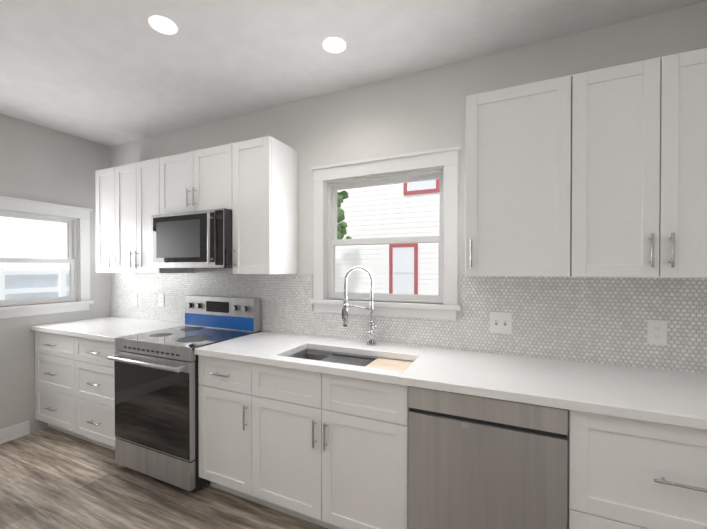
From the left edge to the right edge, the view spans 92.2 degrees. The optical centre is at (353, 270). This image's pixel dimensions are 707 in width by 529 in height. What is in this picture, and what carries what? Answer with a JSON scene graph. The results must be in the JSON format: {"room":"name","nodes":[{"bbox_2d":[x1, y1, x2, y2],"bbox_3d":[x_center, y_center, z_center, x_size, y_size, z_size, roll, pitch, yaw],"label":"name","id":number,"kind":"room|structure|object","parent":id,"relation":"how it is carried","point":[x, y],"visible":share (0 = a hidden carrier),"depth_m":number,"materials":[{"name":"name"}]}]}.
{"room":"kitchen","nodes":[
{"label":"kitchen","id":0,"kind":"room"},
{"bbox_2d":[0,113,109,432],"bbox_3d":[-3.453,0.070,1.531,0.150,2.640,4.350,0,0,25],"label":"wall","id":1,"kind":"structure","parent":0,"point":[40,163],"depth_m":2.92,"materials":[{"name":"grey paint"}]},
{"bbox_2d":[0,420,29,443],"bbox_3d":[-3.473,1.335,1.287,0.021,0.115,3.508,0,0,25],"label":"baseboard","id":2,"kind":"structure","parent":1,"relation":"attached to","point":[15,431],"depth_m":2.78,"materials":[{"name":"white paint"}]},
{"bbox_2d":[0,196,93,318],"bbox_3d":[-2.869,-0.106,2.720,0.170,0.975,1.340,0,0,25],"label":"window","id":3,"kind":"structure","parent":1,"relation":"in","point":[78,242],"depth_m":3.10,"materials":[{"name":"white paint"}]},
{"bbox_2d":[0,427,327,528],"bbox_3d":[-0.990,1.448,0.495,5.500,0.100,4.500,0,0,25],"label":"floor","id":4,"kind":"structure","parent":0,"point":[51,478],"depth_m":2.08,"materials":[{"name":"brown wood"}]},
{"bbox_2d":[35,331,115,450],"bbox_3d":[-2.070,0.943,2.936,1.196,0.873,0.652,0,0,25],"label":"base cabinet","id":5,"kind":"object","parent":4,"relation":"on","point":[75,386],"visible":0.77,"depth_m":2.66,"materials":[{"name":"white paint"}]},
{"bbox_2d":[30,316,706,429],"bbox_3d":[-0.252,0.493,2.097,5.196,0.037,0.637,0,0,25],"label":"countertop","id":6,"kind":"structure","parent":5,"relation":"on","point":[676,398],"depth_m":1.60,"materials":[{"name":"stone"}]},
{"bbox_2d":[287,349,413,366],"bbox_3d":[-0.034,0.622,1.921,0.769,0.217,0.354,0,0,25],"label":"sink","id":7,"kind":"object","parent":6,"relation":"in","point":[313,354],"visible":0.08,"depth_m":2.16,"materials":[{"name":"metal"}]},
{"bbox_2d":[320,354,375,366],"bbox_3d":[-0.064,0.529,1.933,0.300,0.011,0.326,0,0,25],"label":"drying rack","id":8,"kind":"object","parent":7,"relation":"on","point":[338,357],"visible":0.4,"depth_m":2.02,"materials":[{"name":"silver metal"}]},
{"bbox_2d":[366,358,412,371],"bbox_3d":[0.190,0.526,1.817,0.246,0.018,0.326,0,0,25],"label":"cutting board","id":9,"kind":"object","parent":7,"relation":"on","point":[390,364],"visible":0.33,"depth_m":1.88,"materials":[{"name":"brown wood"}]},
{"bbox_2d":[342,266,376,345],"bbox_3d":[0.055,0.221,2.147,0.214,0.503,0.171,0,0,25],"label":"faucet","id":10,"kind":"object","parent":6,"relation":"on","point":[372,328],"visible":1,"depth_m":2.15,"materials":[{"name":"silver metal"}]},
{"bbox_2d":[107,295,260,490],"bbox_3d":[-1.207,0.798,2.477,0.744,1.170,0.708,0,0,25],"label":"range","id":11,"kind":"object","parent":4,"relation":"on","point":[156,409],"visible":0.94,"depth_m":2.23,"materials":[{"name":"metal"}]},
{"bbox_2d":[198,355,261,503],"bbox_3d":[-0.649,0.948,2.284,0.422,0.873,0.652,0,0,25],"label":"base cabinet","id":12,"kind":"object","parent":4,"relation":"on","point":[225,395],"visible":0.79,"depth_m":2.02,"materials":[{"name":"white paint"}]},
{"bbox_2d":[252,363,408,528],"bbox_3d":[-0.042,0.950,2.006,0.910,0.873,0.652,0,0,25],"label":"base cabinet","id":13,"kind":"object","parent":4,"relation":"on","point":[329,451],"visible":0.77,"depth_m":1.72,"materials":[{"name":"white paint"}]},
{"bbox_2d":[408,386,567,528],"bbox_3d":[0.657,0.954,1.694,0.613,0.871,0.636,0,0,25],"label":"dishwasher","id":14,"kind":"object","parent":4,"relation":"on","point":[476,462],"visible":0.9,"depth_m":1.40,"materials":[{"name":"metal"}]},
{"bbox_2d":[567,410,706,528],"bbox_3d":[1.252,0.955,1.413,0.693,0.873,0.652,0,0,25],"label":"base cabinet","id":15,"kind":"object","parent":4,"relation":"on","point":[624,473],"visible":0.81,"depth_m":1.21,"materials":[{"name":"white paint"}]},
{"bbox_2d":[0,0,706,146],"bbox_3d":[-0.990,-1.302,0.474,5.500,0.120,4.500,0,0,25],"label":"ceiling","id":16,"kind":"structure","parent":0,"point":[110,73],"depth_m":1.92,"materials":[{"name":"white paint"}]},
{"bbox_2d":[149,16,176,34],"bbox_3d":[-0.969,-1.247,1.732,0.128,0.006,0.128,0,0,25],"label":"recessed light","id":17,"kind":"object","parent":16,"relation":"in","point":[163,25],"visible":1,"depth_m":1.73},
{"bbox_2d":[323,37,345,52],"bbox_3d":[-0.106,-1.248,1.888,0.128,0.006,0.128,0,0,25],"label":"recessed light","id":18,"kind":"object","parent":16,"relation":"in","point":[335,45],"visible":1,"depth_m":1.88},
{"bbox_2d":[110,2,706,373],"bbox_3d":[-0.085,0.063,2.458,5.500,2.640,0.158,0,0,25],"label":"wall","id":19,"kind":"structure","parent":0,"point":[601,320],"depth_m":2.04,"materials":[{"name":"grey paint"}]},
{"bbox_2d":[132,293,136,304],"bbox_3d":[-2.126,0.277,3.304,0.072,0.117,0.008,0,0,25],"label":"electrical outlet","id":20,"kind":"object","parent":19,"relation":"attached to","point":[134,298],"visible":1,"depth_m":3.30,"materials":[{"name":"plastic"}]},
{"bbox_2d":[95,158,193,272],"bbox_3d":[-1.849,-0.437,2.984,0.846,0.908,0.362,0,0,25],"label":"upper cabinet","id":21,"kind":"object","parent":19,"relation":"attached to","point":[127,201],"visible":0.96,"depth_m":2.85,"materials":[{"name":"white paint"}]},
{"bbox_2d":[159,293,163,305],"bbox_3d":[-1.775,0.268,3.143,0.072,0.117,0.008,0,0,25],"label":"electrical outlet","id":22,"kind":"object","parent":19,"relation":"attached to","point":[161,299],"visible":1,"depth_m":3.14,"materials":[{"name":"plastic"}]},
{"bbox_2d":[159,143,231,213],"bbox_3d":[-1.123,-0.659,2.649,0.748,0.459,0.362,0,0,25],"label":"upper cabinet","id":23,"kind":"object","parent":19,"relation":"attached to","point":[198,180],"visible":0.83,"depth_m":2.50,"materials":[{"name":"white paint"}]},
{"bbox_2d":[151,208,231,267],"bbox_3d":[-1.140,-0.223,2.615,0.744,0.406,0.444,0,0,25],"label":"microwave","id":24,"kind":"object","parent":23,"relation":"attached to","point":[198,239],"visible":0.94,"depth_m":2.42,"materials":[{"name":"metal"}]},
{"bbox_2d":[232,136,297,273],"bbox_3d":[-0.634,-0.432,2.427,0.324,0.908,0.362,0,0,25],"label":"upper cabinet","id":25,"kind":"object","parent":19,"relation":"attached to","point":[264,205],"visible":1,"depth_m":2.31,"materials":[{"name":"white paint"}]},
{"bbox_2d":[310,146,460,319],"bbox_3d":[0.193,-0.223,2.294,1.040,1.035,0.170,0,0,25],"label":"window","id":26,"kind":"structure","parent":19,"relation":"in","point":[443,304],"depth_m":2.23,"materials":[{"name":"white paint"}]},
{"bbox_2d":[490,312,511,333],"bbox_3d":[0.839,0.297,1.940,0.115,0.117,0.016,0,0,25],"label":"switch plate","id":27,"kind":"object","parent":19,"relation":"attached to","point":[500,322],"visible":1,"depth_m":1.94,"materials":[{"name":"plastic"}]},
{"bbox_2d":[466,75,570,276],"bbox_3d":[0.832,-0.427,1.755,0.454,0.908,0.362,0,0,25],"label":"upper cabinet","id":28,"kind":"object","parent":19,"relation":"attached to","point":[518,164],"visible":1,"depth_m":1.62,"materials":[{"name":"white paint"}]},
{"bbox_2d":[570,48,706,277],"bbox_3d":[1.322,-0.426,1.530,0.621,0.908,0.362,0,0,25],"label":"upper cabinet","id":29,"kind":"object","parent":19,"relation":"attached to","point":[638,200],"visible":1,"depth_m":1.43,"materials":[{"name":"white paint"}]},
{"bbox_2d":[647,320,666,344],"bbox_3d":[1.475,0.299,1.653,0.072,0.117,0.008,0,0,25],"label":"electrical outlet","id":30,"kind":"object","parent":19,"relation":"attached to","point":[657,332],"visible":1,"depth_m":1.65,"materials":[{"name":"plastic"}]},
{"label":"outside","id":31,"kind":"structure","parent":0,"visible":0},
{"bbox_3d":[-0.395,1.766,8.035,60.000,0.050,50.000,0,0,25],"label":"ground","id":32,"kind":"structure","parent":31,"visible":0},
{"bbox_2d":[0,267,69,299],"bbox_3d":[-10.398,0.870,2.934,0.120,1.820,20.520,0,0,25],"label":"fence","id":33,"kind":"object","parent":32,"relation":"on","point":[21,284],"depth_m":8.41,"materials":[{"name":"white"}]},
{"bbox_2d":[337,191,351,239],"bbox_3d":[-0.691,-0.395,6.612,1.398,4.294,1.044,0,0,25],"label":"tree","id":34,"kind":"object","parent":32,"relation":"on","point":[341,226],"depth_m":6.26,"materials":[{"name":"green plant"}]},
{"bbox_2d":[335,179,439,294],"bbox_3d":[4.483,-2.217,9.047,20.000,7.900,4.040,0,0,25],"label":"house","id":35,"kind":"structure","parent":32,"relation":"on","point":[402,203],"depth_m":8.47,"materials":[{"name":"white paint"}]}
]}

